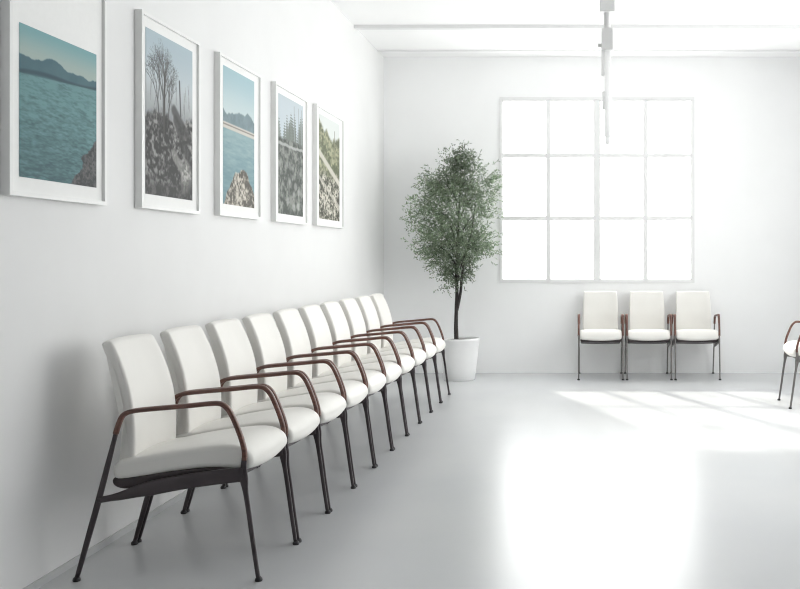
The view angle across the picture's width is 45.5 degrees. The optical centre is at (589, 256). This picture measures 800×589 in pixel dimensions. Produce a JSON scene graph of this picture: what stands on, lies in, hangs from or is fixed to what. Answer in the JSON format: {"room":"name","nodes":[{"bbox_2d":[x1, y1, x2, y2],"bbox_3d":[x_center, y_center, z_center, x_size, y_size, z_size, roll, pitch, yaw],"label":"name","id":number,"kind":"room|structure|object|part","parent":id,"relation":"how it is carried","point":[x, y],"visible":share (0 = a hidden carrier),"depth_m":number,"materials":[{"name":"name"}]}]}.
{"room":"waiting room","nodes":[
{"label":"waiting room","id":0,"kind":"room"},
{"bbox_2d":[0,0,383,588],"bbox_3d":[-2.157,-0.453,3.830,0.120,3.405,12.265,0,0,-1],"label":"wall","id":1,"kind":"structure","parent":0,"point":[75,278],"depth_m":4.26,"materials":[{"name":"paint"}]},
{"bbox_2d":[0,0,106,205],"bbox_3d":[-2.074,-0.677,3.590,0.034,0.915,0.680,0,0,-1],"label":"framed photograph","id":2,"kind":"object","parent":1,"relation":"attached to","point":[53,53],"visible":1,"depth_m":3.55,"materials":[{"name":"paper"}]},
{"bbox_2d":[19,22,95,187],"bbox_3d":[-2.069,-0.571,3.596,0.001,0.559,0.541,0,0,-1],"label":"print","id":3,"kind":"object","parent":2,"relation":"attached to","point":[57,77],"depth_m":3.57},
{"bbox_2d":[23,487,200,588],"bbox_3d":[-2.093,1.235,3.855,0.008,0.030,12.113,0,0,-1],"label":"baseboard","id":4,"kind":"structure","parent":1,"relation":"attached to","point":[74,561],"depth_m":3.94,"materials":[{"name":"paint"}]},
{"bbox_2d":[134,9,199,213],"bbox_3d":[-2.094,-0.686,4.585,0.034,0.917,0.670,0,0,-1],"label":"framed photograph","id":5,"kind":"object","parent":1,"relation":"attached to","point":[166,59],"visible":1,"depth_m":4.51,"materials":[{"name":"paper"}]},
{"bbox_2d":[145,27,191,199],"bbox_3d":[-2.089,-0.689,4.578,0.001,0.783,0.535,0,0,-1],"label":"print","id":6,"kind":"object","parent":5,"relation":"attached to","point":[168,65],"depth_m":4.55},
{"bbox_2d":[214,52,260,219],"bbox_3d":[-2.114,-0.699,5.544,0.034,0.923,0.693,0,0,-1],"label":"framed photograph","id":7,"kind":"object","parent":1,"relation":"attached to","point":[237,88],"visible":1,"depth_m":5.48,"materials":[{"name":"paper"}]},
{"bbox_2d":[223,65,253,207],"bbox_3d":[-2.108,-0.704,5.531,0.001,0.796,0.518,0,0,-1],"label":"print","id":8,"kind":"object","parent":7,"relation":"attached to","point":[238,90],"depth_m":5.52},
{"bbox_2d":[271,81,307,224],"bbox_3d":[-2.134,-0.710,6.555,0.034,0.940,0.750,0,0,-1],"label":"framed photograph","id":9,"kind":"object","parent":1,"relation":"attached to","point":[289,110],"visible":1,"depth_m":6.52,"materials":[{"name":"paper"}]},
{"bbox_2d":[278,93,302,216],"bbox_3d":[-2.129,-0.709,6.555,0.001,0.821,0.580,0,0,-1],"label":"print","id":10,"kind":"object","parent":9,"relation":"attached to","point":[290,114],"depth_m":6.54},
{"bbox_2d":[313,104,343,228],"bbox_3d":[-2.155,-0.722,7.604,0.034,0.950,0.852,0,0,-1],"label":"framed photograph","id":11,"kind":"object","parent":1,"relation":"attached to","point":[328,128],"visible":1,"depth_m":7.53,"materials":[{"name":"paper"}]},
{"bbox_2d":[319,114,339,220],"bbox_3d":[-2.150,-0.721,7.598,0.001,0.830,0.645,0,0,-1],"label":"print","id":12,"kind":"object","parent":11,"relation":"attached to","point":[329,131],"depth_m":7.59},
{"bbox_2d":[377,50,799,51],"bbox_3d":[0.203,-2.149,9.580,4.834,0.012,0.040,0,0,0],"label":"trim","id":13,"kind":"structure","parent":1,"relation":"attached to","point":[377,50],"depth_m":9.56,"materials":[{"name":"paint"}]},
{"bbox_2d":[38,373,799,588],"bbox_3d":[0.160,1.300,3.855,5.520,0.100,12.510,0,0,0],"label":"floor","id":14,"kind":"structure","parent":0,"point":[512,480],"depth_m":4.74,"materials":[{"name":"plastic"}]},
{"bbox_2d":[72,334,298,581],"bbox_3d":[-1.630,0.787,3.776,0.732,0.926,0.480,0,0,0],"label":"chair","id":15,"kind":"object","parent":14,"relation":"on","point":[152,461],"visible":1,"depth_m":3.60,"materials":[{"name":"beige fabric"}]},
{"bbox_3d":[-1.904,0.958,3.550,0.167,0.569,0.014,0,0,0],"label":"leg","id":16,"kind":"part","parent":15,"relation":"part of","materials":[{"name":"brown metal"}]},
{"bbox_3d":[-1.853,0.578,3.776,0.149,0.508,0.372,0,0,0],"label":"backrest","id":17,"kind":"part","parent":15,"relation":"part of","materials":[{"name":"beige fabric"}]},
{"bbox_3d":[-1.904,0.958,4.001,0.167,0.569,0.014,0,0,0],"label":"leg","id":18,"kind":"part","parent":15,"relation":"part of","materials":[{"name":"brown metal"}]},
{"bbox_3d":[-1.615,0.880,3.550,0.566,0.139,0.016,0,0,0],"label":"rail","id":19,"kind":"part","parent":15,"relation":"part of","materials":[{"name":"brown metal"}]},
{"bbox_3d":[-1.581,0.670,3.550,0.516,0.230,0.029,0,0,0],"label":"armrest","id":20,"kind":"part","parent":15,"relation":"part of","materials":[{"name":"brown wood"}]},
{"bbox_3d":[-1.577,0.793,3.776,0.550,0.150,0.426,0,0,0],"label":"seat","id":21,"kind":"part","parent":15,"relation":"part of","materials":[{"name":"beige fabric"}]},
{"bbox_3d":[-1.581,0.670,4.001,0.516,0.230,0.029,0,0,0],"label":"armrest","id":22,"kind":"part","parent":15,"relation":"part of","materials":[{"name":"brown wood"}]},
{"bbox_3d":[-1.312,1.008,3.550,0.080,0.467,0.014,0,0,0],"label":"leg","id":23,"kind":"part","parent":15,"relation":"part of","materials":[{"name":"brown metal"}]},
{"bbox_3d":[-1.615,0.880,4.001,0.566,0.139,0.016,0,0,0],"label":"rail","id":24,"kind":"part","parent":15,"relation":"part of","materials":[{"name":"brown metal"}]},
{"bbox_3d":[-1.312,1.008,4.001,0.080,0.467,0.014,0,0,0],"label":"leg","id":25,"kind":"part","parent":15,"relation":"part of","materials":[{"name":"brown metal"}]},
{"bbox_2d":[137,325,330,542],"bbox_3d":[-1.630,0.787,4.260,0.732,0.926,0.480,0,0,0],"label":"chair","id":26,"kind":"object","parent":14,"relation":"on","point":[191,361],"visible":0.7,"depth_m":4.21,"materials":[{"name":"white fabric"}]},
{"bbox_3d":[-1.904,0.958,4.034,0.167,0.569,0.014,0,0,0],"label":"leg","id":27,"kind":"part","parent":26,"relation":"part of","materials":[{"name":"brown metal"}]},
{"bbox_3d":[-1.904,0.958,4.485,0.167,0.569,0.014,0,0,0],"label":"leg","id":28,"kind":"part","parent":26,"relation":"part of","materials":[{"name":"brown metal"}]},
{"bbox_3d":[-1.853,0.578,4.260,0.149,0.508,0.372,0,0,0],"label":"backrest","id":29,"kind":"part","parent":26,"relation":"part of","materials":[{"name":"beige fabric"}]},
{"bbox_3d":[-1.581,0.670,4.034,0.516,0.230,0.029,0,0,0],"label":"armrest","id":30,"kind":"part","parent":26,"relation":"part of","materials":[{"name":"brown wood"}]},
{"bbox_3d":[-1.577,0.793,4.260,0.550,0.150,0.426,0,0,0],"label":"seat","id":31,"kind":"part","parent":26,"relation":"part of","materials":[{"name":"beige fabric"}]},
{"bbox_3d":[-1.581,0.670,4.485,0.516,0.230,0.029,0,0,0],"label":"armrest","id":32,"kind":"part","parent":26,"relation":"part of","materials":[{"name":"brown wood"}]},
{"bbox_3d":[-1.312,1.008,4.034,0.080,0.467,0.014,0,0,0],"label":"leg","id":33,"kind":"part","parent":26,"relation":"part of","materials":[{"name":"brown metal"}]},
{"bbox_3d":[-1.312,1.008,4.485,0.080,0.467,0.014,0,0,0],"label":"leg","id":34,"kind":"part","parent":26,"relation":"part of","materials":[{"name":"brown metal"}]},
{"bbox_2d":[186,318,355,511],"bbox_3d":[-1.630,0.787,4.744,0.732,0.926,0.480,0,0,0],"label":"chair","id":35,"kind":"object","parent":14,"relation":"on","point":[230,344],"visible":0.62,"depth_m":4.70,"materials":[{"name":"white fabric"}]},
{"bbox_3d":[-1.904,0.958,4.518,0.167,0.569,0.014,0,0,0],"label":"leg","id":36,"kind":"part","parent":35,"relation":"part of","materials":[{"name":"brown metal"}]},
{"bbox_3d":[-1.853,0.578,4.744,0.149,0.508,0.372,0,0,0],"label":"backrest","id":37,"kind":"part","parent":35,"relation":"part of","materials":[{"name":"beige fabric"}]},
{"bbox_3d":[-1.581,0.670,4.518,0.516,0.230,0.029,0,0,0],"label":"armrest","id":38,"kind":"part","parent":35,"relation":"part of","materials":[{"name":"brown wood"}]},
{"bbox_3d":[-1.577,0.793,4.744,0.550,0.150,0.426,0,0,0],"label":"seat","id":39,"kind":"part","parent":35,"relation":"part of","materials":[{"name":"beige fabric"}]},
{"bbox_3d":[-1.581,0.670,4.969,0.516,0.230,0.029,0,0,0],"label":"armrest","id":40,"kind":"part","parent":35,"relation":"part of","materials":[{"name":"brown wood"}]},
{"bbox_3d":[-1.312,1.008,4.518,0.080,0.467,0.014,0,0,0],"label":"leg","id":41,"kind":"part","parent":35,"relation":"part of","materials":[{"name":"brown metal"}]},
{"bbox_3d":[-1.312,1.008,4.969,0.080,0.467,0.014,0,0,0],"label":"leg","id":42,"kind":"part","parent":35,"relation":"part of","materials":[{"name":"brown metal"}]},
{"bbox_2d":[225,313,376,486],"bbox_3d":[-1.630,0.787,5.228,0.732,0.926,0.480,0,0,0],"label":"chair","id":43,"kind":"object","parent":14,"relation":"on","point":[264,337],"visible":0.56,"depth_m":5.20,"materials":[{"name":"white fabric"}]},
{"bbox_3d":[-1.853,0.578,5.228,0.149,0.508,0.372,0,0,0],"label":"backrest","id":44,"kind":"part","parent":43,"relation":"part of","materials":[{"name":"beige fabric"}]},
{"bbox_3d":[-1.581,0.670,5.002,0.516,0.230,0.029,0,0,0],"label":"armrest","id":45,"kind":"part","parent":43,"relation":"part of","materials":[{"name":"brown wood"}]},
{"bbox_3d":[-1.577,0.793,5.228,0.550,0.150,0.426,0,0,0],"label":"seat","id":46,"kind":"part","parent":43,"relation":"part of","materials":[{"name":"beige fabric"}]},
{"bbox_3d":[-1.581,0.670,5.453,0.516,0.230,0.029,0,0,0],"label":"armrest","id":47,"kind":"part","parent":43,"relation":"part of","materials":[{"name":"brown wood"}]},
{"bbox_3d":[-1.312,1.008,5.002,0.080,0.467,0.014,0,0,0],"label":"leg","id":48,"kind":"part","parent":43,"relation":"part of","materials":[{"name":"brown metal"}]},
{"bbox_3d":[-1.312,1.008,5.453,0.080,0.467,0.014,0,0,0],"label":"leg","id":49,"kind":"part","parent":43,"relation":"part of","materials":[{"name":"brown metal"}]},
{"bbox_2d":[259,308,393,466],"bbox_3d":[-1.630,0.787,5.712,0.732,0.926,0.480,0,0,0],"label":"chair","id":50,"kind":"object","parent":14,"relation":"on","point":[290,325],"visible":0.54,"depth_m":5.67,"materials":[{"name":"white fabric"}]},
{"bbox_3d":[-1.853,0.578,5.712,0.149,0.508,0.372,0,0,0],"label":"backrest","id":51,"kind":"part","parent":50,"relation":"part of","materials":[{"name":"beige fabric"}]},
{"bbox_3d":[-1.581,0.670,5.486,0.516,0.230,0.029,0,0,0],"label":"armrest","id":52,"kind":"part","parent":50,"relation":"part of","materials":[{"name":"brown wood"}]},
{"bbox_3d":[-1.577,0.793,5.712,0.550,0.150,0.426,0,0,0],"label":"seat","id":53,"kind":"part","parent":50,"relation":"part of","materials":[{"name":"beige fabric"}]},
{"bbox_3d":[-1.581,0.670,5.937,0.516,0.230,0.029,0,0,0],"label":"armrest","id":54,"kind":"part","parent":50,"relation":"part of","materials":[{"name":"brown wood"}]},
{"bbox_3d":[-1.312,1.008,5.486,0.080,0.467,0.014,0,0,0],"label":"leg","id":55,"kind":"part","parent":50,"relation":"part of","materials":[{"name":"brown metal"}]},
{"bbox_3d":[-1.312,1.008,5.937,0.080,0.467,0.014,0,0,0],"label":"leg","id":56,"kind":"part","parent":50,"relation":"part of","materials":[{"name":"brown metal"}]},
{"bbox_2d":[298,304,408,449],"bbox_3d":[-1.630,0.787,6.196,0.732,0.926,0.480,0,0,0],"label":"chair","id":57,"kind":"object","parent":14,"relation":"on","point":[314,320],"visible":0.6,"depth_m":6.16,"materials":[{"name":"white fabric"}]},
{"bbox_3d":[-1.853,0.578,6.196,0.149,0.508,0.372,0,0,0],"label":"backrest","id":58,"kind":"part","parent":57,"relation":"part of","materials":[{"name":"beige fabric"}]},
{"bbox_3d":[-1.581,0.670,5.970,0.516,0.230,0.029,0,0,0],"label":"armrest","id":59,"kind":"part","parent":57,"relation":"part of","materials":[{"name":"brown wood"}]},
{"bbox_3d":[-1.577,0.793,6.196,0.550,0.150,0.426,0,0,0],"label":"seat","id":60,"kind":"part","parent":57,"relation":"part of","materials":[{"name":"beige fabric"}]},
{"bbox_3d":[-1.581,0.670,6.421,0.516,0.230,0.029,0,0,0],"label":"armrest","id":61,"kind":"part","parent":57,"relation":"part of","materials":[{"name":"brown wood"}]},
{"bbox_3d":[-1.312,1.008,5.970,0.080,0.467,0.014,0,0,0],"label":"leg","id":62,"kind":"part","parent":57,"relation":"part of","materials":[{"name":"brown metal"}]},
{"bbox_3d":[-1.312,1.008,6.421,0.080,0.467,0.014,0,0,0],"label":"leg","id":63,"kind":"part","parent":57,"relation":"part of","materials":[{"name":"brown metal"}]},
{"bbox_2d":[320,301,421,434],"bbox_3d":[-1.630,0.787,6.679,0.732,0.926,0.480,0,0,0],"label":"chair","id":64,"kind":"object","parent":14,"relation":"on","point":[334,315],"visible":0.54,"depth_m":6.65,"materials":[{"name":"white fabric"}]},
{"bbox_3d":[-1.853,0.578,6.679,0.149,0.508,0.372,0,0,0],"label":"backrest","id":65,"kind":"part","parent":64,"relation":"part of","materials":[{"name":"beige fabric"}]},
{"bbox_3d":[-1.581,0.670,6.454,0.516,0.230,0.029,0,0,0],"label":"armrest","id":66,"kind":"part","parent":64,"relation":"part of","materials":[{"name":"brown wood"}]},
{"bbox_3d":[-1.577,0.793,6.679,0.550,0.150,0.426,0,0,0],"label":"seat","id":67,"kind":"part","parent":64,"relation":"part of","materials":[{"name":"beige fabric"}]},
{"bbox_3d":[-1.581,0.670,6.905,0.516,0.230,0.029,0,0,0],"label":"armrest","id":68,"kind":"part","parent":64,"relation":"part of","materials":[{"name":"brown wood"}]},
{"bbox_3d":[-1.312,1.008,6.454,0.080,0.467,0.014,0,0,0],"label":"leg","id":69,"kind":"part","parent":64,"relation":"part of","materials":[{"name":"brown metal"}]},
{"bbox_3d":[-1.312,1.008,6.905,0.080,0.467,0.014,0,0,0],"label":"leg","id":70,"kind":"part","parent":64,"relation":"part of","materials":[{"name":"brown metal"}]},
{"bbox_2d":[328,298,432,422],"bbox_3d":[-1.630,0.787,7.163,0.732,0.926,0.480,0,0,0],"label":"chair","id":71,"kind":"object","parent":14,"relation":"on","point":[352,312],"visible":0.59,"depth_m":7.15,"materials":[{"name":"white fabric"}]},
{"bbox_3d":[-1.853,0.578,7.163,0.149,0.508,0.372,0,0,0],"label":"backrest","id":72,"kind":"part","parent":71,"relation":"part of","materials":[{"name":"beige fabric"}]},
{"bbox_3d":[-1.581,0.670,6.938,0.516,0.230,0.029,0,0,0],"label":"armrest","id":73,"kind":"part","parent":71,"relation":"part of","materials":[{"name":"brown wood"}]},
{"bbox_3d":[-1.577,0.793,7.163,0.550,0.150,0.426,0,0,0],"label":"seat","id":74,"kind":"part","parent":71,"relation":"part of","materials":[{"name":"beige fabric"}]},
{"bbox_3d":[-1.581,0.670,7.389,0.516,0.230,0.029,0,0,0],"label":"armrest","id":75,"kind":"part","parent":71,"relation":"part of","materials":[{"name":"brown wood"}]},
{"bbox_3d":[-1.312,1.008,6.938,0.080,0.467,0.014,0,0,0],"label":"leg","id":76,"kind":"part","parent":71,"relation":"part of","materials":[{"name":"brown metal"}]},
{"bbox_3d":[-1.312,1.008,7.389,0.080,0.467,0.014,0,0,0],"label":"leg","id":77,"kind":"part","parent":71,"relation":"part of","materials":[{"name":"brown metal"}]},
{"bbox_2d":[355,296,441,410],"bbox_3d":[-1.630,0.787,7.647,0.732,0.926,0.480,0,0,0],"label":"chair","id":78,"kind":"object","parent":14,"relation":"on","point":[367,308],"visible":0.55,"depth_m":7.64,"materials":[{"name":"white fabric"}]},
{"bbox_3d":[-1.853,0.578,7.647,0.149,0.508,0.372,0,0,0],"label":"backrest","id":79,"kind":"part","parent":78,"relation":"part of","materials":[{"name":"beige fabric"}]},
{"bbox_3d":[-1.577,0.793,7.647,0.550,0.150,0.426,0,0,0],"label":"seat","id":80,"kind":"part","parent":78,"relation":"part of","materials":[{"name":"beige fabric"}]},
{"bbox_3d":[-1.581,0.670,7.422,0.516,0.230,0.029,0,0,0],"label":"armrest","id":81,"kind":"part","parent":78,"relation":"part of","materials":[{"name":"brown wood"}]},
{"bbox_3d":[-1.581,0.670,7.873,0.516,0.230,0.029,0,0,0],"label":"armrest","id":82,"kind":"part","parent":78,"relation":"part of","materials":[{"name":"brown wood"}]},
{"bbox_3d":[-1.312,1.008,7.422,0.080,0.467,0.014,0,0,0],"label":"leg","id":83,"kind":"part","parent":78,"relation":"part of","materials":[{"name":"brown metal"}]},
{"bbox_3d":[-1.312,1.008,7.873,0.080,0.467,0.014,0,0,0],"label":"leg","id":84,"kind":"part","parent":78,"relation":"part of","materials":[{"name":"brown metal"}]},
{"bbox_2d":[369,293,450,402],"bbox_3d":[-1.630,0.787,8.132,0.732,0.926,0.480,0,0,0],"label":"chair","id":85,"kind":"object","parent":14,"relation":"on","point":[380,304],"visible":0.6,"depth_m":8.12,"materials":[{"name":"white fabric"}]},
{"bbox_3d":[-1.853,0.578,8.132,0.149,0.508,0.372,0,0,0],"label":"backrest","id":86,"kind":"part","parent":85,"relation":"part of","materials":[{"name":"beige fabric"}]},
{"bbox_3d":[-1.577,0.793,8.132,0.550,0.150,0.426,0,0,0],"label":"seat","id":87,"kind":"part","parent":85,"relation":"part of","materials":[{"name":"beige fabric"}]},
{"bbox_3d":[-1.581,0.670,8.357,0.516,0.230,0.029,0,0,0],"label":"armrest","id":88,"kind":"part","parent":85,"relation":"part of","materials":[{"name":"brown wood"}]},
{"bbox_3d":[-1.312,1.008,7.906,0.080,0.467,0.014,0,0,0],"label":"leg","id":89,"kind":"part","parent":85,"relation":"part of","materials":[{"name":"brown metal"}]},
{"bbox_3d":[-1.312,1.008,8.357,0.080,0.467,0.014,0,0,0],"label":"leg","id":90,"kind":"part","parent":85,"relation":"part of","materials":[{"name":"brown metal"}]},
{"bbox_2d":[400,139,515,380],"bbox_3d":[-1.357,0.013,9.401,1.058,2.473,1.041,0,0,30],"label":"potted tree","id":91,"kind":"object","parent":14,"relation":"on","point":[461,352],"visible":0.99,"depth_m":9.30,"materials":[{"name":"green plant"}]},
{"bbox_3d":[-1.335,1.038,9.400,0.416,0.424,0.416,0,0,0],"label":"pot","id":92,"kind":"part","parent":91,"relation":"part of","materials":[{"name":"white ceramic"}]},
{"bbox_2d":[577,291,623,379],"bbox_3d":[0.110,0.805,9.600,0.480,0.889,0.549,0,0,0],"label":"chair","id":93,"kind":"object","parent":14,"relation":"on","point":[600,308],"visible":1,"depth_m":9.72,"materials":[{"name":"white fabric"}]},
{"bbox_3d":[-0.116,1.017,9.362,0.014,0.448,0.060,0,0,0],"label":"leg","id":94,"kind":"part","parent":93,"relation":"part of","materials":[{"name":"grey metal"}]},
{"bbox_3d":[-0.116,0.693,9.563,0.029,0.221,0.387,0,0,0],"label":"armrest","id":95,"kind":"part","parent":93,"relation":"part of","materials":[{"name":"brown wood"}]},
{"bbox_3d":[0.110,0.605,9.767,0.372,0.488,0.112,0,0,0],"label":"backrest","id":96,"kind":"part","parent":93,"relation":"part of","materials":[{"name":"beige fabric"}]},
{"bbox_3d":[0.110,0.811,9.560,0.426,0.144,0.413,0,0,0],"label":"seat","id":97,"kind":"part","parent":93,"relation":"part of","materials":[{"name":"beige fabric"}]},
{"bbox_3d":[0.336,0.969,9.806,0.014,0.546,0.125,0,0,0],"label":"leg","id":98,"kind":"part","parent":93,"relation":"part of","materials":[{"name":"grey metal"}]},
{"bbox_3d":[0.336,0.693,9.563,0.029,0.221,0.387,0,0,0],"label":"armrest","id":99,"kind":"part","parent":93,"relation":"part of","materials":[{"name":"brown wood"}]},
{"bbox_3d":[0.336,1.017,9.362,0.014,0.448,0.060,0,0,0],"label":"leg","id":100,"kind":"part","parent":93,"relation":"part of","materials":[{"name":"grey metal"}]},
{"bbox_2d":[624,291,672,379],"bbox_3d":[0.602,0.805,9.600,0.480,0.889,0.549,0,0,0],"label":"chair","id":101,"kind":"object","parent":14,"relation":"on","point":[646,308],"visible":1,"depth_m":9.72,"materials":[{"name":"white fabric"}]},
{"bbox_3d":[0.377,0.969,9.806,0.014,0.546,0.125,0,0,0],"label":"leg","id":102,"kind":"part","parent":101,"relation":"part of","materials":[{"name":"grey metal"}]},
{"bbox_3d":[0.377,0.693,9.563,0.029,0.221,0.387,0,0,0],"label":"armrest","id":103,"kind":"part","parent":101,"relation":"part of","materials":[{"name":"brown wood"}]},
{"bbox_3d":[0.377,1.017,9.362,0.014,0.448,0.060,0,0,0],"label":"leg","id":104,"kind":"part","parent":101,"relation":"part of","materials":[{"name":"grey metal"}]},
{"bbox_3d":[0.602,0.605,9.767,0.372,0.488,0.112,0,0,0],"label":"backrest","id":105,"kind":"part","parent":101,"relation":"part of","materials":[{"name":"beige fabric"}]},
{"bbox_3d":[0.602,0.811,9.560,0.426,0.144,0.413,0,0,0],"label":"seat","id":106,"kind":"part","parent":101,"relation":"part of","materials":[{"name":"beige fabric"}]},
{"bbox_3d":[0.828,0.969,9.806,0.014,0.546,0.125,0,0,0],"label":"leg","id":107,"kind":"part","parent":101,"relation":"part of","materials":[{"name":"grey metal"}]},
{"bbox_3d":[0.828,0.693,9.563,0.029,0.221,0.387,0,0,0],"label":"armrest","id":108,"kind":"part","parent":101,"relation":"part of","materials":[{"name":"brown wood"}]},
{"bbox_3d":[0.828,1.017,9.362,0.014,0.448,0.060,0,0,0],"label":"leg","id":109,"kind":"part","parent":101,"relation":"part of","materials":[{"name":"grey metal"}]},
{"bbox_2d":[670,291,720,379],"bbox_3d":[1.094,0.805,9.600,0.480,0.889,0.549,0,0,0],"label":"chair","id":110,"kind":"object","parent":14,"relation":"on","point":[692,318],"visible":0.96,"depth_m":9.72,"materials":[{"name":"white fabric"}]},
{"bbox_3d":[0.869,0.693,9.563,0.029,0.221,0.387,0,0,0],"label":"armrest","id":111,"kind":"part","parent":110,"relation":"part of","materials":[{"name":"brown wood"}]},
{"bbox_3d":[0.869,1.017,9.362,0.014,0.448,0.060,0,0,0],"label":"leg","id":112,"kind":"part","parent":110,"relation":"part of","materials":[{"name":"grey metal"}]},
{"bbox_3d":[1.094,0.605,9.767,0.372,0.488,0.112,0,0,0],"label":"backrest","id":113,"kind":"part","parent":110,"relation":"part of","materials":[{"name":"beige fabric"}]},
{"bbox_3d":[1.094,0.811,9.560,0.426,0.144,0.413,0,0,0],"label":"seat","id":114,"kind":"part","parent":110,"relation":"part of","materials":[{"name":"beige fabric"}]},
{"bbox_3d":[1.319,0.969,9.806,0.014,0.546,0.125,0,0,0],"label":"leg","id":115,"kind":"part","parent":110,"relation":"part of","materials":[{"name":"grey metal"}]},
{"bbox_3d":[1.319,0.693,9.563,0.029,0.221,0.387,0,0,0],"label":"armrest","id":116,"kind":"part","parent":110,"relation":"part of","materials":[{"name":"brown wood"}]},
{"bbox_3d":[1.319,1.017,9.362,0.014,0.448,0.060,0,0,0],"label":"leg","id":117,"kind":"part","parent":110,"relation":"part of","materials":[{"name":"grey metal"}]},
{"bbox_2d":[777,321,799,408],"bbox_3d":[2.000,0.787,7.800,0.732,0.926,0.480,0,0,0],"label":"chair","id":118,"kind":"object","parent":14,"relation":"on","point":[791,348],"visible":1,"depth_m":7.73,"materials":[{"name":"white fabric"}]},
{"bbox_3d":[1.682,1.008,8.025,0.080,0.467,0.014,0,0,0],"label":"leg","id":119,"kind":"part","parent":118,"relation":"part of","materials":[{"name":"grey metal"}]},
{"bbox_3d":[1.947,0.793,7.800,0.550,0.150,0.426,0,0,0],"label":"seat","id":120,"kind":"part","parent":118,"relation":"part of","materials":[{"name":"beige fabric"}]},
{"bbox_3d":[1.951,0.670,8.025,0.516,0.230,0.029,0,0,0],"label":"armrest","id":121,"kind":"part","parent":118,"relation":"part of","materials":[{"name":"brown wood"}]},
{"bbox_3d":[1.682,1.008,7.574,0.080,0.467,0.014,0,0,0],"label":"leg","id":122,"kind":"part","parent":118,"relation":"part of","materials":[{"name":"grey metal"}]},
{"bbox_3d":[1.951,0.670,7.574,0.516,0.230,0.029,0,0,0],"label":"armrest","id":123,"kind":"part","parent":118,"relation":"part of","materials":[{"name":"brown wood"}]},
{"bbox_2d":[331,0,799,56],"bbox_3d":[0.160,-2.205,3.855,5.520,0.100,12.510,0,0,0],"label":"ceiling","id":124,"kind":"structure","parent":0,"point":[359,12],"depth_m":8.53,"materials":[{"name":"paint"}]},
{"bbox_2d":[354,25,799,29],"bbox_3d":[0.214,-2.140,8.570,4.812,0.030,0.060,0,0,0],"label":"ceiling beam","id":125,"kind":"structure","parent":124,"relation":"attached to","point":[356,27],"depth_m":8.54,"materials":[{"name":"paint"}]},
{"bbox_2d":[598,0,614,144],"bbox_3d":[0.112,-1.442,6.000,0.150,1.425,0.150,0,0,0],"label":"pendant lamp","id":126,"kind":"object","parent":124,"relation":"hanging from","point":[607,7],"visible":1,"depth_m":5.98,"materials":[{"name":"white metal"}]},
{"bbox_3d":[0.112,-1.805,6.000,0.044,0.650,0.044,0,0,0],"label":"stem","id":127,"kind":"part","parent":126,"relation":"part of","materials":[{"name":"white metal"}]},
{"bbox_3d":[0.116,-0.758,6.000,0.036,0.056,0.036,0,0,0],"label":"bulb","id":128,"kind":"part","parent":126,"relation":"part of","materials":[{"name":"white glass"}]},
{"bbox_2d":[384,57,799,372],"bbox_3d":[0.110,-0.453,9.935,5.020,3.405,0.050,0,0,0],"label":"wall","id":129,"kind":"structure","parent":0,"point":[747,109],"depth_m":9.91,"materials":[{"name":"paint"}]},
{"bbox_2d":[499,97,693,282],"bbox_3d":[0.075,-0.722,9.924,2.098,2.001,0.052,0,0,0],"label":"window","id":130,"kind":"structure","parent":129,"relation":"in","point":[548,100],"depth_m":9.91,"materials":[{"name":"paint"}]},
{"bbox_3d":[-0.438,-0.722,9.930,1.025,1.953,0.040,0,0,0],"label":"sash","id":131,"kind":"part","parent":130,"relation":"part of","materials":[{"name":"glass"}]},
{"bbox_3d":[0.588,-0.722,9.930,1.025,1.953,0.040,0,0,0],"label":"sash","id":132,"kind":"part","parent":130,"relation":"part of","materials":[{"name":"glass"}]}
]}

